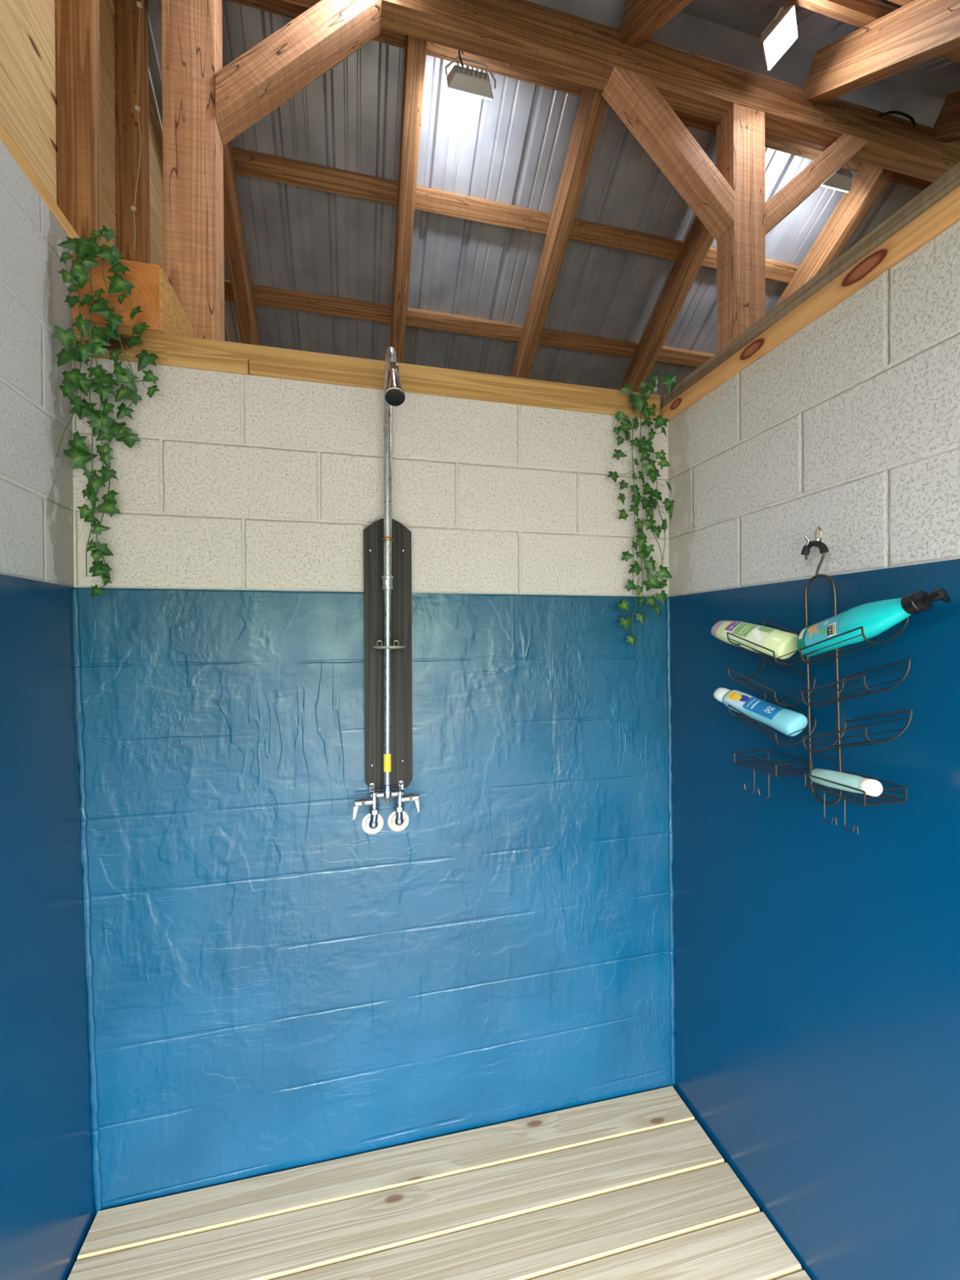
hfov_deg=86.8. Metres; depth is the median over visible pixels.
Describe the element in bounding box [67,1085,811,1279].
floor
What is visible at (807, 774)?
basket
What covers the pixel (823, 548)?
shower caddy
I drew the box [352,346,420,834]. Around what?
shower
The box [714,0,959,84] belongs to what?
ceiling
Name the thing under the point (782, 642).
shampoo bottle
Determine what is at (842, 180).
light
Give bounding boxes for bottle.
[711,620,798,659]
[713,687,807,736]
[797,588,951,657]
[809,768,882,796]
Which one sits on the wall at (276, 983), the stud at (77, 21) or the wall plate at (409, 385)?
the wall plate at (409, 385)
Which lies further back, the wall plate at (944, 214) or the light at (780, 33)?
the light at (780, 33)
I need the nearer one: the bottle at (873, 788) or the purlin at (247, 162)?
the bottle at (873, 788)
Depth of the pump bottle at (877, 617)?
0.98 m
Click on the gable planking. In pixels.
(28, 28)
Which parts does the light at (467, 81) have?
cord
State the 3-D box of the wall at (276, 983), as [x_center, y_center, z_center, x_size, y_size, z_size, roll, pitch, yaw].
[1.353,0.452,1.992,5.005,2.416,0.164,0,0,-14]
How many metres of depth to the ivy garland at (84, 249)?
1.28 m
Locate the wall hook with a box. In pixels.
[804,527,822,552]
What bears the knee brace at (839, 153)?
attached to the post at (740, 133)
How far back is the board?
1.50 m
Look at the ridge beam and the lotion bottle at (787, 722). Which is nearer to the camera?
the lotion bottle at (787, 722)
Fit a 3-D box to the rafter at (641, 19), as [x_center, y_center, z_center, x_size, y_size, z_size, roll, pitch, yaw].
[0.911,-1.620,0.792,0.070,1.837,2.643,0,0,-14]
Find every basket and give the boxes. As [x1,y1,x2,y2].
[733,749,813,777]
[804,769,906,806]
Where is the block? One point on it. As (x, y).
(153, 291)
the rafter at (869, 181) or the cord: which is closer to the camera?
the cord
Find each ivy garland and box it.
[52,225,159,597]
[607,373,677,647]
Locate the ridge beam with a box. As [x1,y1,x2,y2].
[281,0,959,182]
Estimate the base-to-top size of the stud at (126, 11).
1.348 m
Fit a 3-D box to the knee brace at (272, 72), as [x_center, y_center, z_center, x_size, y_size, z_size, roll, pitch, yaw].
[-0.622,-1.999,1.784,0.542,0.543,0.111,0,0,-14]
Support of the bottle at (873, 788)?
in the shower caddy
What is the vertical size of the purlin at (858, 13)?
0.082 m
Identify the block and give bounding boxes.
[71,252,193,337]
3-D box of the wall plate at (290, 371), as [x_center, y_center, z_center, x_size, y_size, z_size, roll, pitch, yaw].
[-0.457,-0.766,1.426,0.369,0.042,0.085,0,0,-14]
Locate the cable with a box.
[130,1,142,250]
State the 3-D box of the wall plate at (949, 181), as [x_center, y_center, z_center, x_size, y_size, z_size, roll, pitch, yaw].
[0.954,-0.815,0.774,0.172,0.044,2.032,0,0,-14]
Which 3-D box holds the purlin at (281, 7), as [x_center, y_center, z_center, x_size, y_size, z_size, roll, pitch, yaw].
[1.179,-2.495,2.444,5.088,0.082,0.093,0,0,-14]
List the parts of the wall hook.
hook arm, hook plate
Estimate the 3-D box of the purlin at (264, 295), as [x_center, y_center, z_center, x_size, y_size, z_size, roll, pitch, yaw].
[0.966,-1.901,3.317,5.088,0.082,0.093,0,0,-14]
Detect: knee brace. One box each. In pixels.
[214,0,381,145]
[601,66,733,240]
[764,133,868,235]
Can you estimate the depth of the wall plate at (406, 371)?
1.61 m
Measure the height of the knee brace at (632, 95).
0.509 m
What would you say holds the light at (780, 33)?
attached to the purlin at (858, 13)
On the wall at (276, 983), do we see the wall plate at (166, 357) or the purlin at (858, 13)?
the wall plate at (166, 357)
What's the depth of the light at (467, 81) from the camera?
2.04 m
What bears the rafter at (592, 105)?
attached to the ridge beam
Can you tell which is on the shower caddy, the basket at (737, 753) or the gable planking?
the basket at (737, 753)
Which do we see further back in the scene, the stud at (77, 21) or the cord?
the cord
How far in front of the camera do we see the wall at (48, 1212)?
1.14 m
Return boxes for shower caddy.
[726,540,912,833]
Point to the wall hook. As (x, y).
(819, 532)
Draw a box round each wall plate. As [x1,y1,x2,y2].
[0,121,79,239]
[72,339,248,374]
[102,328,385,375]
[248,360,384,389]
[396,362,642,404]
[400,377,644,418]
[661,186,959,420]
[662,161,959,407]
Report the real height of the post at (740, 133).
3.856 m
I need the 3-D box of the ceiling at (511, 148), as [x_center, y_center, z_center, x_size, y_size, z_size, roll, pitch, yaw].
[0.821,-1.721,3.623,5.415,1.865,2.784,0,0,-14]
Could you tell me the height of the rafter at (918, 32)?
1.837 m
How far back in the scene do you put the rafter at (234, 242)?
2.49 m
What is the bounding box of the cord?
[878,111,916,126]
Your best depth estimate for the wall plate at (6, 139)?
1.17 m
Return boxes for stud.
[56,0,101,246]
[115,0,150,263]
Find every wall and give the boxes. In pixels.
[0,139,96,1279]
[71,356,675,1213]
[668,219,959,1279]
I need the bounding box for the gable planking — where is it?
[0,0,164,271]
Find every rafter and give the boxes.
[222,142,260,345]
[389,35,426,363]
[510,84,607,378]
[618,214,714,392]
[619,0,693,48]
[773,162,894,307]
[804,0,959,104]
[933,90,959,142]
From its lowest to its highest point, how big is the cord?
0.050 m
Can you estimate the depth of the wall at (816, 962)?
1.16 m
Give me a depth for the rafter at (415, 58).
2.33 m
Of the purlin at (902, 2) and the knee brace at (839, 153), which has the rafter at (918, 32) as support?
the purlin at (902, 2)
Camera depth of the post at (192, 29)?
1.66 m
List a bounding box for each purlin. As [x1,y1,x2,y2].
[224,280,715,367]
[226,0,933,190]
[231,146,799,283]
[783,0,959,63]
[887,0,914,6]
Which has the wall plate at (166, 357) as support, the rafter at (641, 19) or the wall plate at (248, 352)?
the wall plate at (248, 352)
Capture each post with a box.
[161,0,224,341]
[716,102,765,352]
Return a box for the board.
[363,518,412,790]
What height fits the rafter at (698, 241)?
1.757 m
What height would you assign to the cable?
0.871 m
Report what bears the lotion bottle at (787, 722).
in the shower caddy
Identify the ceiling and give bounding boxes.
[147,0,923,415]
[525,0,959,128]
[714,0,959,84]
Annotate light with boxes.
[444,49,496,100]
[760,4,797,71]
[821,163,853,192]
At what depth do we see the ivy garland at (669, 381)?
1.66 m

